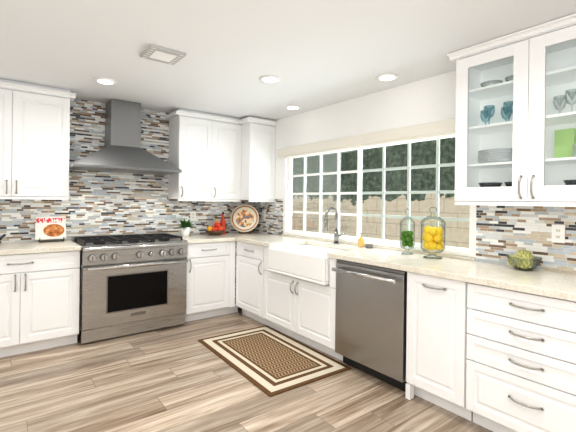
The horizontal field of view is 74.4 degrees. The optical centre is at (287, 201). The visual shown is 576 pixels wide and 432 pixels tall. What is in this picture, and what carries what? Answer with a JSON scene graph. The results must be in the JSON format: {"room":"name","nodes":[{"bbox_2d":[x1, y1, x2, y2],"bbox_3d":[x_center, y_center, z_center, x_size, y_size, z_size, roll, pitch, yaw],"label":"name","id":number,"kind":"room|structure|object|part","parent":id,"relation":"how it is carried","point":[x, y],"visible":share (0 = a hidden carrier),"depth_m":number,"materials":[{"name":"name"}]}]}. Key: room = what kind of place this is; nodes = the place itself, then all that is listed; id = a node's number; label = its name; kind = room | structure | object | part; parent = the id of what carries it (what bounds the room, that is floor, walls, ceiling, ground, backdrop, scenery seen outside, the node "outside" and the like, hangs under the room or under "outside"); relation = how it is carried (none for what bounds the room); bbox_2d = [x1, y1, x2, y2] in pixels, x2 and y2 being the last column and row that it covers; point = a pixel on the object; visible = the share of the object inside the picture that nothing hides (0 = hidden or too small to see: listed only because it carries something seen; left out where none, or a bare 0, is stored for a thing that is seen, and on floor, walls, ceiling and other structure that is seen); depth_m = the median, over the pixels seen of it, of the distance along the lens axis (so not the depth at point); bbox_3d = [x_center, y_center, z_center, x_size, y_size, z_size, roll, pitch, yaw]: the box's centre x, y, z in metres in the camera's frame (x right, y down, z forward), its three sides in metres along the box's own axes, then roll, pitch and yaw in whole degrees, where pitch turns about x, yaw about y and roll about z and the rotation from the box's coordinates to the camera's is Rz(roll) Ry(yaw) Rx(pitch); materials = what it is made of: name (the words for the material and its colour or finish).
{"room":"kitchen","nodes":[
{"label":"kitchen","id":0,"kind":"room"},
{"bbox_2d":[0,99,252,298],"bbox_3d":[-2.281,0.116,4.041,4.700,2.390,0.150,1,0,-38],"label":"wall","id":1,"kind":"structure","parent":0,"point":[99,202],"depth_m":4.18,"materials":[{"name":"tile"}]},
{"bbox_2d":[69,99,181,174],"bbox_3d":[-1.730,-0.697,4.044,1.052,0.747,0.501,1,0,-38],"label":"range hood","id":2,"kind":"object","parent":1,"relation":"attached to","point":[123,152],"visible":0.95,"depth_m":3.99,"materials":[{"name":"silver metal"}]},
{"bbox_2d":[190,211,195,220],"label":"outlets","id":3,"kind":"object","parent":1,"relation":"attached to","point":[192,213],"depth_m":4.78,"materials":[{"name":"white plastic"}]},
{"bbox_2d":[0,299,492,431],"bbox_3d":[-0.357,1.385,1.527,4.700,0.100,6.500,1,0,-38],"label":"floor","id":4,"kind":"structure","parent":0,"point":[162,379],"depth_m":2.59,"materials":[{"name":"brown wood"}]},
{"bbox_2d":[71,232,187,343],"bbox_3d":[-1.638,0.842,3.958,0.996,0.955,0.738,1,0,-38],"label":"range","id":5,"kind":"object","parent":4,"relation":"on","point":[134,283],"visible":0.98,"depth_m":3.71,"materials":[{"name":"silver metal"}]},
{"bbox_2d":[198,325,350,396],"bbox_3d":[-0.176,1.332,3.340,0.780,0.008,1.270,1,0,-36],"label":"rug","id":6,"kind":"object","parent":4,"relation":"on","point":[275,362],"visible":1,"depth_m":3.20,"materials":[{"name":"brown fabric"}]},
{"bbox_2d":[332,259,406,390],"bbox_3d":[0.811,0.913,3.036,0.713,0.872,0.656,1,0,-38],"label":"dishwasher","id":7,"kind":"object","parent":4,"relation":"on","point":[371,303],"visible":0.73,"depth_m":2.82,"materials":[{"name":"silver metal"}]},
{"bbox_3d":[0.563,0.546,2.841,0.076,0.030,0.596,1,0,-38],"label":"handle","id":8,"kind":"part","parent":7,"relation":"part of","materials":[{"name":"silver metal"}]},
{"bbox_2d":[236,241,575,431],"bbox_3d":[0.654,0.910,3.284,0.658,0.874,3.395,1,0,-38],"label":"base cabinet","id":9,"kind":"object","parent":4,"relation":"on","point":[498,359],"visible":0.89,"depth_m":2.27,"materials":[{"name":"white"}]},
{"bbox_2d":[0,232,575,301],"bbox_3d":[-0.655,0.426,2.582,3.598,0.060,4.148,1,0,-38],"label":"countertop","id":10,"kind":"structure","parent":9,"relation":"on","point":[554,284],"depth_m":2.82,"materials":[{"name":"stone"}]},
{"bbox_2d":[35,216,65,241],"bbox_3d":[-2.354,0.271,3.773,0.260,0.243,0.171,1,0,-38],"label":"cookbook","id":11,"kind":"object","parent":10,"relation":"on","point":[46,228],"visible":1,"depth_m":3.78,"materials":[{"name":"white paper"}]},
{"bbox_2d":[177,219,193,236],"bbox_3d":[-1.205,0.304,4.488,0.237,0.210,0.250,1,0,2],"label":"potted plant","id":12,"kind":"object","parent":10,"relation":"on","point":[185,226],"visible":1,"depth_m":4.45,"materials":[{"name":"green plant"}]},
{"bbox_2d":[205,222,224,234],"bbox_3d":[-0.903,0.332,4.708,0.250,0.163,0.250,1,0,-38],"label":"bowl","id":13,"kind":"object","parent":10,"relation":"on","point":[216,229],"visible":1,"depth_m":4.64,"materials":[{"name":"red food"}]},
{"bbox_2d":[220,212,225,233],"bbox_3d":[-0.846,0.274,4.928,0.072,0.280,0.072,1,0,-38],"label":"sauce bottle","id":14,"kind":"object","parent":10,"relation":"on","point":[222,222],"visible":0.81,"depth_m":4.91,"materials":[{"name":"red glass"}]},
{"bbox_2d":[230,204,258,233],"bbox_3d":[-0.570,0.226,5.010,0.380,0.383,0.156,1,0,0],"label":"decorative plate","id":15,"kind":"object","parent":10,"relation":"on","point":[244,218],"visible":1,"depth_m":5.00,"materials":[{"name":"multicoloured ceramic"}]},
{"bbox_2d":[268,245,345,284],"bbox_3d":[0.251,0.588,3.674,0.514,0.238,0.834,1,0,-38],"label":"sink","id":16,"kind":"object","parent":10,"relation":"in","point":[310,263],"visible":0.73,"depth_m":3.52,"materials":[{"name":"white ceramic"}]},
{"bbox_2d":[324,207,344,243],"bbox_3d":[0.469,0.242,3.803,0.193,0.376,0.147,1,0,-38],"label":"faucet","id":17,"kind":"object","parent":10,"relation":"on","point":[336,232],"visible":1,"depth_m":3.86,"materials":[{"name":"silver metal"}]},
{"bbox_2d":[358,233,363,246],"bbox_3d":[0.702,0.367,3.648,0.058,0.132,0.056,1,0,-38],"label":"soap dispenser","id":18,"kind":"object","parent":10,"relation":"on","point":[360,240],"visible":1,"depth_m":3.63,"materials":[{"name":"orange"}]},
{"bbox_2d":[400,208,414,253],"bbox_3d":[0.999,0.246,3.177,0.124,0.380,0.124,1,0,-38],"label":"jar","id":19,"kind":"object","parent":10,"relation":"on","point":[406,238],"visible":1,"depth_m":3.14,"materials":[{"name":"clear glass"}]},
{"bbox_2d":[420,207,444,258],"bbox_3d":[1.131,0.238,2.963,0.185,0.400,0.185,1,0,-38],"label":"lemon jar","id":20,"kind":"object","parent":10,"relation":"on","point":[432,236],"visible":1,"depth_m":2.91,"materials":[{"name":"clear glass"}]},
{"bbox_2d":[508,250,533,268],"bbox_3d":[1.539,0.377,2.474,0.200,0.131,0.200,1,0,-38],"label":"artichoke","id":21,"kind":"object","parent":10,"relation":"on","point":[523,259],"visible":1,"depth_m":2.44,"materials":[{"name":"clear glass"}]},
{"bbox_2d":[0,0,575,119],"bbox_3d":[-0.327,-1.105,1.527,4.700,0.100,6.500,1,0,-38],"label":"ceiling","id":22,"kind":"structure","parent":0,"point":[323,53],"depth_m":2.53,"materials":[{"name":"white paint"}]},
{"bbox_2d":[140,44,185,64],"bbox_3d":[-0.900,-1.051,2.727,0.250,0.022,0.250,1,0,-38],"label":"ceiling vent","id":23,"kind":"object","parent":22,"relation":"attached to","point":[152,52],"depth_m":2.70,"materials":[{"name":"white plastic"}]},
{"bbox_2d":[94,73,397,109],"bbox_3d":[-0.261,-1.048,2.046,3.316,0.011,3.916,1,0,-38],"label":"ceiling lights","id":24,"kind":"object","parent":22,"relation":"in","point":[387,76],"depth_m":3.26},
{"bbox_2d":[253,70,575,273],"bbox_3d":[1.459,0.162,2.916,0.150,2.390,6.200,1,0,-38],"label":"wall","id":25,"kind":"structure","parent":0,"point":[501,231],"depth_m":3.18,"materials":[{"name":"white paint"}]},
{"bbox_2d":[277,118,455,158],"bbox_3d":[0.642,-0.595,3.814,0.057,0.121,2.468,1,0,-38],"label":"shade valance","id":26,"kind":"object","parent":25,"relation":"attached to","point":[442,127],"depth_m":3.53,"materials":[{"name":"beige fabric"}]},
{"bbox_2d":[283,134,475,257],"bbox_3d":[0.719,-0.087,3.843,0.096,0.998,2.422,1,0,-38],"label":"window","id":27,"kind":"structure","parent":25,"relation":"in","point":[287,185],"depth_m":3.75,"materials":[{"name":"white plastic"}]},
{"bbox_2d":[447,13,575,206],"bbox_3d":[1.558,-0.500,2.371,0.368,1.056,1.005,1,0,-38],"label":"upper cabinet","id":28,"kind":"object","parent":25,"relation":"attached to","point":[515,125],"visible":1,"depth_m":2.41,"materials":[{"name":"white wood"}]},
{"bbox_2d":[551,224,564,242],"label":"outlets","id":29,"kind":"object","parent":25,"relation":"attached to","point":[558,233],"depth_m":2.43,"materials":[{"name":"white plastic"}]},
{"label":"outside","id":30,"kind":"structure","parent":0,"visible":0},
{"bbox_2d":[292,137,469,247],"bbox_3d":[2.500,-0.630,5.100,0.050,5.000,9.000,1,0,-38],"label":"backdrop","id":31,"kind":"structure","parent":30,"point":[455,233],"depth_m":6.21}
]}

